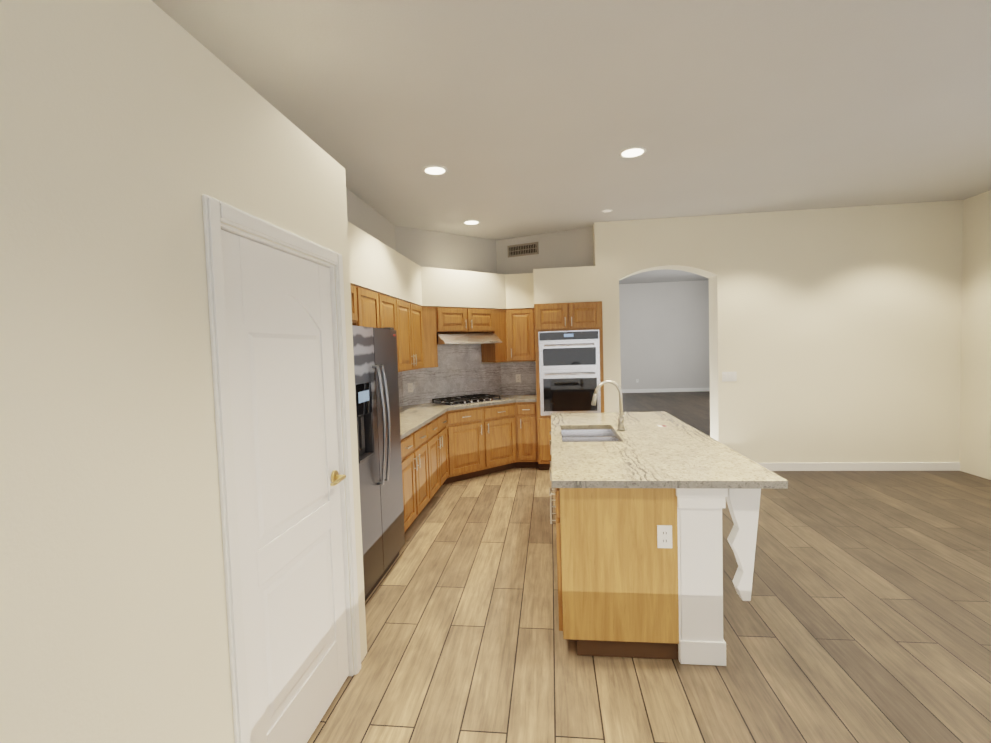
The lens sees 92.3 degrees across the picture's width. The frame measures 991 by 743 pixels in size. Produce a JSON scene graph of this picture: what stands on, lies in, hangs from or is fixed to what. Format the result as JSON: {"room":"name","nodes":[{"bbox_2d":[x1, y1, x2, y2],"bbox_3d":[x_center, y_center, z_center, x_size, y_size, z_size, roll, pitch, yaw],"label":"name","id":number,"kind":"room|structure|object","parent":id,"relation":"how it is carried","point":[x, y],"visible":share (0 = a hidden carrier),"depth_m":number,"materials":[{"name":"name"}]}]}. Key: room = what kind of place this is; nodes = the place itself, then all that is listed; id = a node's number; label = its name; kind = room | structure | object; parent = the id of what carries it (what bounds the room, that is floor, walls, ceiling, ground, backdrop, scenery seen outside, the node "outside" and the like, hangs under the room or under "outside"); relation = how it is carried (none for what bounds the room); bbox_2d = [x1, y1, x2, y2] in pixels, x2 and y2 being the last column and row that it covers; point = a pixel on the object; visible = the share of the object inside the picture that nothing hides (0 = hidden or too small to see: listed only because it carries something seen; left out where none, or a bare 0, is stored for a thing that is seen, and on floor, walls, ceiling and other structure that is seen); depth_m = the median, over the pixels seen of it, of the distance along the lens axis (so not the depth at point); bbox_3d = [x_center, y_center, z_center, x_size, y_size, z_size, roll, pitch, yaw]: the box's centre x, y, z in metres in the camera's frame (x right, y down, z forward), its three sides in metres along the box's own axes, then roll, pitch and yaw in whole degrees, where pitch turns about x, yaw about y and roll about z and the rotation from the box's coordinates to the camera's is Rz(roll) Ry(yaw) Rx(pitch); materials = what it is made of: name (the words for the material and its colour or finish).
{"room":"kitchen","nodes":[
{"label":"kitchen","id":0,"kind":"room"},
{"bbox_2d":[0,0,366,742],"bbox_3d":[-1.331,0.333,0.902,0.827,2.560,3.320,-1,3,7],"label":"wall","id":1,"kind":"structure","parent":0,"point":[132,132],"depth_m":1.14,"materials":[{"name":"beige paint"}]},
{"bbox_2d":[202,194,360,742],"bbox_3d":[-0.831,0.497,1.939,0.118,2.102,0.939,-1,3,7],"label":"door frame","id":2,"kind":"structure","parent":1,"relation":"attached to","point":[216,212],"depth_m":1.52,"materials":[{"name":"white wood"}]},
{"bbox_2d":[221,230,348,742],"bbox_3d":[-0.795,0.529,1.937,0.098,2.013,0.785,-1,3,7],"label":"pantry door","id":3,"kind":"structure","parent":1,"relation":"in","point":[288,477],"depth_m":1.86,"materials":[{"name":"white paint"}]},
{"bbox_2d":[348,222,601,308],"bbox_3d":[-0.083,-0.992,4.615,2.515,0.466,4.447,-1,3,7],"label":"soffit","id":4,"kind":"structure","parent":0,"point":[377,266],"depth_m":6.00,"materials":[{"name":"white paint"}]},
{"bbox_2d":[151,0,990,283],"bbox_3d":[2.323,-2.279,7.670,9.800,0.580,21.850,-1,3,7],"label":"ceiling","id":5,"kind":"structure","parent":0,"point":[519,118],"depth_m":3.02,"materials":[{"name":"paint"}]},
{"bbox_2d":[423,165,447,174],"bbox_3d":[-0.518,-1.723,4.079,0.213,0.006,0.213,-4,3,-38],"label":"recessed light","id":6,"kind":"object","parent":5,"relation":"in","point":[434,169],"depth_m":4.07,"materials":[{"name":"white"}]},
{"bbox_2d":[463,220,479,224],"bbox_3d":[-0.291,-1.812,5.782,0.213,0.006,0.213,-4,3,-38],"label":"recessed light","id":7,"kind":"object","parent":5,"relation":"in","point":[468,222],"depth_m":5.77,"materials":[{"name":"white"}]},
{"bbox_2d":[619,147,646,157],"bbox_3d":[1.104,-1.762,3.830,0.213,0.006,0.213,-4,3,-38],"label":"recessed light","id":8,"kind":"object","parent":5,"relation":"in","point":[631,152],"depth_m":3.82,"materials":[{"name":"white"}]},
{"bbox_2d":[307,391,990,742],"bbox_3d":[2.442,1.212,7.911,9.800,0.100,22.000,-1,3,7],"label":"floor","id":9,"kind":"structure","parent":0,"point":[863,615],"depth_m":2.64,"materials":[{"name":"brown wood"}]},
{"bbox_2d":[352,325,404,600],"bbox_3d":[-1.077,0.588,3.335,0.704,1.803,0.930,-1,3,7],"label":"refrigerator","id":10,"kind":"object","parent":9,"relation":"on","point":[378,435],"visible":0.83,"depth_m":3.25,"materials":[{"name":"grey metal"}]},
{"bbox_2d":[401,440,429,531],"bbox_3d":[-1.021,0.989,4.322,0.618,0.896,0.889,-1,3,7],"label":"base cabinet","id":11,"kind":"object","parent":9,"relation":"on","point":[415,454],"depth_m":4.25,"materials":[{"name":"brown wood"}]},
{"bbox_2d":[430,440,449,499],"bbox_3d":[-0.920,0.944,5.205,0.618,0.896,0.890,-1,3,7],"label":"base cabinet","id":12,"kind":"object","parent":9,"relation":"on","point":[441,445],"depth_m":5.16,"materials":[{"name":"brown wood"}]},
{"bbox_2d":[398,364,501,403],"bbox_3d":[-0.541,0.151,6.396,1.125,0.467,1.125,-1,3,7],"label":"backsplash","id":13,"kind":"structure","parent":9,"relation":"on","point":[447,380],"depth_m":6.33,"materials":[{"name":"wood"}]},
{"bbox_2d":[399,396,537,439],"bbox_3d":[-0.394,0.451,5.354,1.654,0.038,3.198,-1,3,7],"label":"countertop","id":14,"kind":"structure","parent":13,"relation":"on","point":[511,418],"depth_m":5.85,"materials":[{"name":"beige stone"}]},
{"bbox_2d":[430,394,505,405],"bbox_3d":[-0.354,0.361,6.177,0.857,0.056,0.499,-4,3,-38],"label":"cooktop","id":15,"kind":"object","parent":14,"relation":"in","point":[462,400],"visible":1,"depth_m":6.08,"materials":[{"name":"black metal"}]},
{"bbox_2d":[450,440,485,471],"bbox_3d":[-0.360,0.930,5.795,0.362,0.428,0.362,-1,3,7],"label":"base cabinet","id":16,"kind":"object","parent":9,"relation":"on","point":[465,455],"depth_m":5.80,"materials":[{"name":"brown wood"}]},
{"bbox_2d":[482,440,517,463],"bbox_3d":[0.067,0.901,6.132,0.362,0.428,0.362,-1,3,7],"label":"base cabinet","id":17,"kind":"object","parent":9,"relation":"on","point":[497,451],"depth_m":6.13,"materials":[{"name":"brown wood"}]},
{"bbox_2d":[518,420,537,467],"bbox_3d":[0.450,0.835,6.577,0.241,0.896,0.618,-1,3,7],"label":"base cabinet","id":18,"kind":"object","parent":9,"relation":"on","point":[527,449],"depth_m":6.28,"materials":[{"name":"brown wood"}]},
{"bbox_2d":[534,301,603,469],"bbox_3d":[0.992,0.189,6.431,0.855,2.166,0.718,-1,3,7],"label":"tall cabinet","id":19,"kind":"object","parent":9,"relation":"on","point":[574,315],"depth_m":6.06,"materials":[{"name":"brown wood"}]},
{"bbox_2d":[538,330,600,415],"bbox_3d":[0.941,0.021,6.035,0.765,1.080,0.100,-1,3,7],"label":"wall oven","id":20,"kind":"object","parent":19,"relation":"in","point":[569,367],"visible":0.96,"depth_m":6.04,"materials":[{"name":"silver metal"}]},
{"bbox_2d":[549,488,772,665],"bbox_3d":[0.942,0.960,3.540,1.054,0.905,2.358,-1,3,7],"label":"kitchen island","id":21,"kind":"object","parent":9,"relation":"on","point":[641,499],"depth_m":2.40,"materials":[{"name":"brown wood"}]},
{"bbox_2d":[549,412,787,487],"bbox_3d":[0.969,0.486,3.513,1.110,0.040,2.430,-1,3,7],"label":"island countertop","id":22,"kind":"structure","parent":21,"relation":"on","point":[609,449],"depth_m":2.81,"materials":[{"name":"beige stone"}]},
{"bbox_2d":[591,380,626,430],"bbox_3d":[0.875,0.264,3.692,0.260,0.392,0.098,-1,3,7],"label":"faucet","id":23,"kind":"object","parent":22,"relation":"on","point":[621,417],"depth_m":3.69,"materials":[{"name":"silver metal"}]},
{"bbox_2d":[346,188,990,479],"bbox_3d":[2.373,-0.681,7.746,9.800,3.700,21.850,-1,3,7],"label":"wall","id":24,"kind":"structure","parent":0,"point":[858,334],"depth_m":5.76,"materials":[{"name":"paint"}]},
{"bbox_2d":[350,284,361,323],"bbox_3d":[-1.323,-0.499,3.230,0.348,0.300,1.105,-1,3,7],"label":"upper cabinet","id":25,"kind":"object","parent":24,"relation":"attached to","point":[356,297],"depth_m":3.73,"materials":[{"name":"brown wood"}]},
{"bbox_2d":[352,287,401,371],"bbox_3d":[-1.194,-0.334,4.299,0.348,0.740,1.028,-1,3,7],"label":"upper cabinet","id":26,"kind":"object","parent":24,"relation":"attached to","point":[379,310],"depth_m":4.34,"materials":[{"name":"brown wood"}]},
{"bbox_2d":[402,300,425,371],"bbox_3d":[-1.083,-0.384,5.267,0.348,0.740,1.200,-1,3,7],"label":"upper cabinet","id":27,"kind":"object","parent":24,"relation":"attached to","point":[413,318],"depth_m":5.29,"materials":[{"name":"brown wood"}]},
{"bbox_2d":[422,306,441,367],"bbox_3d":[-0.947,-0.419,5.909,0.471,0.740,0.374,-1,3,7],"label":"upper cabinet","id":28,"kind":"object","parent":24,"relation":"attached to","point":[433,351],"depth_m":5.80,"materials":[{"name":"brown wood"}]},
{"bbox_2d":[350,333,537,437],"bbox_3d":[-0.408,-0.017,5.331,1.654,0.897,3.199,-1,3,7],"label":"backsplash","id":29,"kind":"structure","parent":24,"relation":"attached to","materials":[{"name":"tile"}]},
{"bbox_2d":[442,332,481,363],"bbox_3d":[-0.557,-0.334,6.372,0.648,0.505,0.648,-1,3,7],"label":"backsplash","id":30,"kind":"structure","parent":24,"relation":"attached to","point":[461,353],"depth_m":6.44,"materials":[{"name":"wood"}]},
{"bbox_2d":[438,307,493,331],"bbox_3d":[-0.469,-0.665,6.233,0.874,0.310,0.874,-1,3,7],"label":"upper cabinet","id":31,"kind":"object","parent":24,"relation":"attached to","point":[450,319],"depth_m":6.07,"materials":[{"name":"brown wood"}]},
{"bbox_2d":[437,332,502,344],"bbox_3d":[-0.404,-0.430,6.171,0.893,0.150,0.477,-4,3,-38],"label":"range hood","id":32,"kind":"object","parent":31,"relation":"attached to","point":[451,338],"visible":0.94,"depth_m":6.02,"materials":[{"name":"silver metal"}]},
{"bbox_2d":[478,309,509,363],"bbox_3d":[-0.026,-0.493,6.638,0.374,0.720,0.470,-1,3,7],"label":"upper cabinet","id":33,"kind":"object","parent":24,"relation":"attached to","point":[493,352],"depth_m":6.48,"materials":[{"name":"brown wood"}]},
{"bbox_2d":[506,308,533,363],"bbox_3d":[0.366,-0.506,6.654,0.398,0.720,0.347,-1,3,7],"label":"upper cabinet","id":34,"kind":"object","parent":24,"relation":"attached to","point":[519,322],"depth_m":6.49,"materials":[{"name":"brown wood"}]},
{"bbox_2d":[507,242,538,257],"bbox_3d":[0.380,-1.694,6.625,0.460,0.165,0.011,0,3,26],"label":"air vent","id":35,"kind":"object","parent":24,"relation":"in","point":[525,249],"visible":1,"depth_m":6.62,"materials":[{"name":"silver metal"}]},
{"bbox_2d":[621,388,709,392],"bbox_3d":[6.123,0.613,15.715,3.964,0.120,0.014,-1,3,7],"label":"baseboard","id":36,"kind":"structure","parent":24,"relation":"attached to","point":[669,389],"depth_m":15.76,"materials":[{"name":"white wood"}]},
{"bbox_2d":[722,372,736,381],"bbox_3d":[2.890,0.063,5.876,0.170,0.120,0.013,-1,3,7],"label":"light switch","id":37,"kind":"object","parent":24,"relation":"attached to","point":[729,376],"visible":1,"depth_m":5.88,"materials":[{"name":"white plastic"}]},
{"bbox_2d":[758,462,959,470],"bbox_3d":[4.140,1.160,5.791,2.734,0.100,0.014,-1,3,7],"label":"baseboard","id":38,"kind":"structure","parent":24,"relation":"attached to","point":[912,466],"depth_m":5.74,"materials":[{"name":"white wood"}]}
]}

